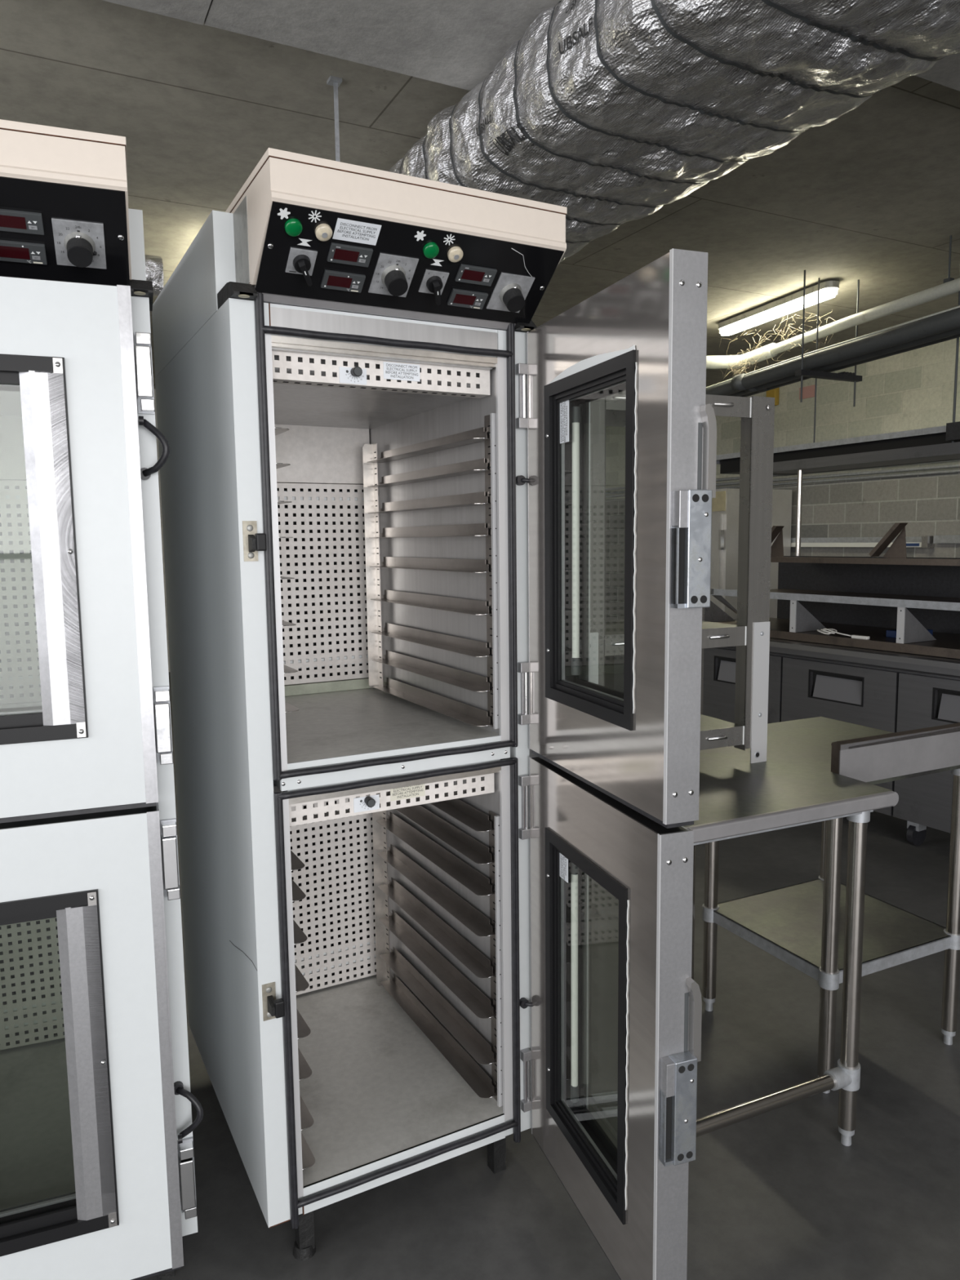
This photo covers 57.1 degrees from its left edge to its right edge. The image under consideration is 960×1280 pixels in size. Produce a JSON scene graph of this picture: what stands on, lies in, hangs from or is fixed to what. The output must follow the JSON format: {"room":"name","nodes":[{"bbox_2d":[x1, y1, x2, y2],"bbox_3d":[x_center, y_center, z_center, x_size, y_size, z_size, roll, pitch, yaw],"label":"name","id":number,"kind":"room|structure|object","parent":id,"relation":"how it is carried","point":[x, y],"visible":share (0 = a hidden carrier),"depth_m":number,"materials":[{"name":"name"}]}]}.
{"room":"commercial kitchen","nodes":[
{"label":"commercial kitchen","id":0,"kind":"room"},
{"bbox_2d":[153,388,169,671],"bbox_3d":[-3.206,-1.259,10.368,10.800,3.200,0.202,-4,7,-27],"label":"wall","id":1,"kind":"structure","parent":0,"point":[154,390],"depth_m":10.05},
{"bbox_2d":[0,0,959,388],"bbox_3d":[0.269,-2.179,3.472,10.800,0.100,15.000,-4,7,-27],"label":"ceiling","id":2,"kind":"structure","parent":0,"point":[870,194],"depth_m":3.98,"materials":[{"name":"concrete"}]},
{"bbox_2d":[144,254,163,296],"bbox_3d":[-2.097,-1.978,4.356,0.980,0.442,0.205,-4,7,-27],"label":"duct","id":3,"kind":"object","parent":2,"relation":"hanging from","point":[153,264],"visible":0.09,"depth_m":4.50,"materials":[{"name":"metal"}]},
{"bbox_2d":[102,0,211,25],"bbox_3d":[-0.974,-1.507,-1.416,4.055,0.102,7.385,-4,7,-27],"label":"ceiling panel","id":4,"kind":"object","parent":2,"relation":"attached to","point":[195,11],"depth_m":2.68,"materials":[{"name":"concrete"}]},
{"bbox_2d":[326,75,342,161],"bbox_3d":[-0.541,-1.752,3.348,0.045,0.700,0.045,-4,7,-27],"label":"rod","id":5,"kind":"object","parent":2,"relation":"hanging from","point":[335,82],"visible":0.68,"depth_m":3.32,"materials":[{"name":"metal"}]},
{"bbox_2d":[204,0,561,90],"bbox_3d":[1.670,-1.694,-0.059,1.890,0.100,7.385,-4,7,-27],"label":"ceiling panel","id":6,"kind":"object","parent":2,"relation":"attached to","point":[456,43],"depth_m":2.81,"materials":[{"name":"concrete"}]},
{"bbox_2d":[387,0,959,262],"bbox_3d":[0.447,-1.812,3.037,0.935,0.534,5.203,-4,7,-27],"label":"duct","id":7,"kind":"object","parent":2,"relation":"hanging from","point":[612,113],"visible":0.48,"depth_m":2.55,"materials":[{"name":"metal"}]},
{"bbox_2d":[718,280,839,335],"bbox_3d":[2.182,-2.451,6.563,0.124,0.102,1.294,-3,7,-20],"label":"light","id":8,"kind":"object","parent":2,"relation":"attached to","point":[777,308],"visible":0.99,"depth_m":6.44,"materials":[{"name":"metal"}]},
{"bbox_2d":[795,270,862,406],"bbox_3d":[2.349,-2.008,5.915,0.580,0.840,0.050,-4,7,-27],"label":"bracket","id":9,"kind":"object","parent":2,"relation":"hanging from","point":[843,376],"visible":0.94,"depth_m":5.90,"materials":[{"name":"black metal"}]},
{"bbox_2d":[706,305,959,395],"bbox_3d":[2.092,-1.894,6.269,0.172,0.120,5.099,-3,7,-16],"label":"pipe","id":10,"kind":"object","parent":9,"relation":"on","point":[948,319],"visible":0.64,"depth_m":5.46,"materials":[{"name":"grey metal"}]},
{"bbox_2d":[726,327,959,396],"bbox_3d":[2.194,-1.901,6.322,0.178,0.126,5.099,-3,7,-16],"label":"pipe","id":11,"kind":"object","parent":9,"relation":"on","point":[954,331],"visible":0.22,"depth_m":5.53,"materials":[{"name":"grey metal"}]},
{"bbox_2d":[739,333,959,396],"bbox_3d":[2.292,-1.908,6.372,0.158,0.106,5.099,-3,7,-16],"label":"pipe","id":12,"kind":"object","parent":9,"relation":"on","point":[955,336],"visible":0.16,"depth_m":5.65,"materials":[{"name":"white metal"}]},
{"bbox_2d":[715,272,959,475],"bbox_3d":[2.622,-1.835,6.076,0.790,1.228,2.170,-4,7,-27],"label":"canopy","id":13,"kind":"object","parent":2,"relation":"hanging from","point":[729,464],"visible":0.58,"depth_m":5.78,"materials":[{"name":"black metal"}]},
{"bbox_2d":[914,52,959,91],"bbox_3d":[4.843,-1.867,1.130,4.850,0.100,6.600,-4,7,-27],"label":"ceiling panel","id":14,"kind":"object","parent":2,"relation":"attached to","point":[945,72],"depth_m":3.12,"materials":[{"name":"concrete"}]},
{"bbox_2d":[943,235,954,283],"bbox_3d":[2.734,-2.211,5.137,0.040,0.270,0.040,-4,7,-27],"label":"hanger","id":15,"kind":"object","parent":2,"relation":"hanging from","point":[948,279],"visible":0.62,"depth_m":5.13,"materials":[{"name":"grey metal"}]},
{"bbox_2d":[706,277,959,368],"bbox_3d":[2.322,-2.127,5.902,1.567,0.104,4.796,-6,9,-41],"label":"pipe","id":16,"kind":"object","parent":15,"relation":"hanging from","point":[953,286],"visible":0.68,"depth_m":5.94,"materials":[{"name":"white paint"}]},
{"bbox_2d":[718,303,835,382],"bbox_3d":[2.199,-2.195,6.717,0.649,0.444,1.336,0,6,4],"label":"cables","id":17,"kind":"object","parent":16,"relation":"attached to","point":[756,348],"visible":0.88,"depth_m":6.73,"materials":[{"name":"beige"}]},
{"bbox_2d":[141,655,959,1279],"bbox_3d":[0.308,1.100,3.844,10.800,0.100,15.000,-4,7,-27],"label":"floor","id":18,"kind":"structure","parent":0,"point":[777,1193],"depth_m":2.11,"materials":[{"name":"concrete"}]},
{"bbox_2d":[0,119,203,1279],"bbox_3d":[-0.981,0.224,1.878,0.640,2.116,1.014,-3,7,-21],"label":"tall cabinet","id":19,"kind":"object","parent":18,"relation":"on","point":[97,1172],"visible":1,"depth_m":1.56,"materials":[{"name":"white metal"}]},
{"bbox_2d":[18,357,86,737],"bbox_3d":[-0.716,-0.147,1.479,0.067,0.634,0.011,-3,7,-16],"label":"lamp","id":20,"kind":"object","parent":19,"relation":"attached to","point":[46,384],"depth_m":1.48,"materials":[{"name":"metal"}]},
{"bbox_2d":[0,119,131,279],"bbox_3d":[-0.884,-0.704,1.444,0.581,0.178,0.324,-3,7,-21],"label":"hood","id":21,"kind":"object","parent":19,"relation":"attached to","point":[65,214],"depth_m":1.39,"materials":[{"name":"beige metal"}]},
{"bbox_2d":[56,891,117,1227],"bbox_3d":[-0.705,0.762,1.582,0.067,0.639,0.011,-3,7,-16],"label":"lamp","id":22,"kind":"object","parent":19,"relation":"attached to","point":[81,916],"depth_m":1.58,"materials":[{"name":"metal"}]},
{"bbox_2d":[151,147,716,1279],"bbox_3d":[-0.203,0.207,1.938,0.673,2.116,1.459,-4,7,-28],"label":"tall cabinet","id":23,"kind":"object","parent":18,"relation":"on","point":[375,477],"visible":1,"depth_m":1.83,"materials":[{"name":"white metal"}]},
{"bbox_2d":[284,218,302,236],"bbox_3d":[-0.315,-0.696,1.490,0.029,0.024,0.027,-4,7,-28],"label":"lamp","id":24,"kind":"object","parent":23,"relation":"attached to","point":[293,227],"depth_m":1.48,"materials":[{"name":"green plastic"}]},
{"bbox_2d":[285,247,317,286],"bbox_3d":[-0.312,-0.653,1.548,0.048,0.054,0.046,-4,7,-28],"label":"switch","id":25,"kind":"object","parent":23,"relation":"attached to","point":[301,263],"depth_m":1.55,"materials":[{"name":"black plastic"}]},
{"bbox_2d":[315,223,332,241],"bbox_3d":[-0.268,-0.699,1.515,0.029,0.024,0.027,-4,7,-28],"label":"lamp","id":26,"kind":"object","parent":23,"relation":"attached to","point":[323,232],"depth_m":1.51,"materials":[{"name":"white plastic"}]},
{"bbox_2d":[225,147,567,285],"bbox_3d":[-0.163,-0.744,1.718,0.581,0.178,0.324,-4,7,-28],"label":"hood","id":27,"kind":"object","parent":23,"relation":"attached to","point":[297,219],"depth_m":1.58,"materials":[{"name":"beige metal"}]},
{"bbox_2d":[422,242,439,258],"bbox_3d":[-0.089,-0.711,1.612,0.029,0.024,0.027,-4,7,-28],"label":"lamp","id":28,"kind":"object","parent":23,"relation":"attached to","point":[430,250],"depth_m":1.61,"materials":[{"name":"green plastic"}]},
{"bbox_2d":[417,269,448,305],"bbox_3d":[-0.086,-0.667,1.673,0.048,0.056,0.046,-4,7,-28],"label":"switch","id":29,"kind":"object","parent":23,"relation":"attached to","point":[433,284],"depth_m":1.67,"materials":[{"name":"black plastic"}]},
{"bbox_2d":[447,246,462,262],"bbox_3d":[-0.046,-0.714,1.636,0.029,0.024,0.027,-4,7,-28],"label":"lamp","id":30,"kind":"object","parent":23,"relation":"attached to","point":[455,254],"depth_m":1.63,"materials":[{"name":"white plastic"}]},
{"bbox_2d":[580,869,588,1109],"bbox_3d":[0.221,0.716,1.885,0.011,0.639,0.067,-2,7,-14],"label":"trim strip","id":31,"kind":"object","parent":23,"relation":"attached to","point":[584,877],"depth_m":1.88,"materials":[{"name":"metal"}]},
{"bbox_2d":[710,488,791,619],"bbox_3d":[2.622,-0.629,9.677,0.960,1.965,1.100,-4,7,-27],"label":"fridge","id":32,"kind":"object","parent":18,"relation":"on","point":[725,507],"visible":0.2,"depth_m":9.03,"materials":[{"name":"metal"}]},
{"bbox_2d":[605,619,959,845],"bbox_3d":[2.056,0.471,4.622,0.767,0.931,3.510,-4,7,-30],"label":"cabinet","id":33,"kind":"object","parent":18,"relation":"on","point":[892,691],"depth_m":4.25,"materials":[{"name":"silver metal"}]},
{"bbox_2d":[605,619,959,678],"bbox_3d":[2.042,0.044,4.568,0.747,0.070,3.510,-4,7,-30],"label":"countertop","id":34,"kind":"structure","parent":33,"relation":"on","point":[923,664],"depth_m":4.19,"materials":[{"name":"brown metal"}]},
{"bbox_2d":[704,522,959,658],"bbox_3d":[2.236,-0.256,4.195,0.627,0.604,2.670,-4,7,-30],"label":"shelving unit","id":35,"kind":"object","parent":33,"relation":"on","point":[873,595],"visible":0.88,"depth_m":4.65,"materials":[{"name":"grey metal"}]},
{"bbox_2d":[711,588,959,611],"bbox_3d":[2.251,-0.182,4.160,0.607,0.036,2.580,-4,7,-30],"label":"shelf","id":36,"kind":"object","parent":35,"relation":"attached to","point":[948,599],"depth_m":4.55,"materials":[{"name":"metal"}]},
{"bbox_2d":[715,617,959,658],"bbox_3d":[2.236,0.022,4.225,0.595,0.044,2.670,-4,7,-30],"label":"shelf","id":37,"kind":"object","parent":35,"relation":"on","point":[944,642],"depth_m":4.49,"materials":[{"name":"metal"}]},
{"bbox_2d":[817,628,869,639],"bbox_3d":[1.819,-0.034,4.420,0.052,0.035,0.306,-4,7,-30],"label":"power cable","id":38,"kind":"object","parent":35,"relation":"in","point":[830,630],"visible":1,"depth_m":4.43,"materials":[{"name":"white plastic"}]},
{"bbox_2d":[770,556,959,565],"bbox_3d":[2.340,-0.366,4.088,0.540,0.034,2.400,-4,7,-30],"label":"shelf","id":39,"kind":"object","parent":35,"relation":"attached to","point":[869,561],"depth_m":4.44,"materials":[{"name":"brown metal"}]},
{"bbox_2d":[885,629,933,637],"bbox_3d":[2.134,-0.033,4.387,0.200,0.034,0.120,-4,7,-30],"label":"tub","id":40,"kind":"object","parent":35,"relation":"in","point":[892,633],"visible":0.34,"depth_m":4.37,"materials":[{"name":"blue plastic"}]},
{"bbox_2d":[683,746,898,1146],"bbox_3d":[0.486,0.776,2.273,0.724,0.894,0.752,-4,7,-24],"label":"work table","id":41,"kind":"object","parent":18,"relation":"on","point":[738,797],"visible":0.33,"depth_m":2.07,"materials":[{"name":"silver metal"}]},
{"bbox_2d":[529,390,774,763],"bbox_3d":[0.433,-0.141,2.268,0.569,0.932,0.274,-4,7,-24],"label":"shelf rack","id":42,"kind":"object","parent":41,"relation":"on","point":[750,635],"visible":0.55,"depth_m":2.23,"materials":[{"name":"silver metal"}]},
{"bbox_2d":[702,716,959,1093],"bbox_3d":[1.036,0.688,2.656,0.600,0.969,0.614,-4,7,-26],"label":"work table","id":43,"kind":"object","parent":18,"relation":"on","point":[801,925],"visible":0.71,"depth_m":2.52,"materials":[{"name":"silver metal"}]},
{"bbox_2d":[831,722,959,782],"bbox_3d":[1.160,0.292,2.346,0.600,0.115,0.028,-4,7,-26],"label":"backsplash","id":44,"kind":"structure","parent":43,"relation":"on","point":[880,757],"depth_m":2.29,"materials":[{"name":"metal"}]},
{"bbox_2d":[773,441,959,555],"bbox_3d":[2.468,-0.099,5.067,0.300,1.955,2.000,-4,7,-27],"label":"overshelf","id":45,"kind":"object","parent":18,"relation":"on","point":[951,451],"visible":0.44,"depth_m":5.17,"materials":[{"name":"silver metal"}]},
{"bbox_2d":[604,337,959,622],"bbox_3d":[5.172,-0.883,6.164,0.203,3.200,15.000,-4,7,-27],"label":"wall","id":46,"kind":"structure","parent":0,"point":[912,389],"depth_m":8.63,"materials":[{"name":"brick"}]},
{"bbox_2d":[766,387,779,405],"bbox_3d":[3.162,-2.641,9.538,0.065,0.220,0.140,-4,7,-27],"label":"junction box","id":47,"kind":"object","parent":46,"relation":"attached to","point":[774,393],"visible":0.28,"depth_m":9.48,"materials":[{"name":"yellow plastic"}]},
{"bbox_2d":[605,469,959,497],"bbox_3d":[3.691,-1.586,8.658,0.030,0.078,8.900,-4,7,-27],"label":"conduit","id":48,"kind":"object","parent":46,"relation":"attached to","point":[950,470],"visible":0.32,"depth_m":8.62,"materials":[{"name":"metal"}]},
{"bbox_2d":[605,463,959,494],"bbox_3d":[3.690,-1.631,8.653,0.040,0.082,8.900,-4,7,-27],"label":"conduit","id":49,"kind":"object","parent":46,"relation":"attached to","point":[955,465],"visible":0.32,"depth_m":8.63,"materials":[{"name":"metal"}]},
{"bbox_2d":[605,459,959,490],"bbox_3d":[3.689,-1.685,8.647,0.040,0.082,8.900,-4,7,-27],"label":"conduit","id":50,"kind":"object","parent":46,"relation":"attached to","point":[733,477],"visible":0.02,"depth_m":10.09,"materials":[{"name":"metal"}]},
{"bbox_2d":[799,384,815,399],"bbox_3d":[3.394,-2.570,9.157,0.011,0.120,0.200,-4,7,-27],"label":"wall label","id":51,"kind":"object","parent":46,"relation":"attached to","point":[808,392],"visible":0.86,"depth_m":9.14,"materials":[{"name":"pink"}]},
{"bbox_2d":[791,536,933,547],"bbox_3d":[3.669,-0.969,8.742,0.091,0.105,1.750,-4,7,-27],"label":"strip light","id":52,"kind":"object","parent":46,"relation":"attached to","point":[915,541],"visible":0.82,"depth_m":8.67,"materials":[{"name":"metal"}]},
{"bbox_2d":[791,542,921,546],"bbox_3d":[3.683,-0.944,8.740,0.060,0.045,1.570,-4,7,-27],"label":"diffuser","id":53,"kind":"object","parent":52,"relation":"attached to","point":[793,544],"depth_m":8.77,"materials":[{"name":"white"}]},
{"bbox_2d":[933,535,959,542],"bbox_3d":[4.649,-0.795,6.909,0.040,0.070,2.380,-4,7,-27],"label":"wall rail","id":54,"kind":"object","parent":46,"relation":"attached to","point":[937,539],"visible":1,"depth_m":7.84,"materials":[{"name":"metal"}]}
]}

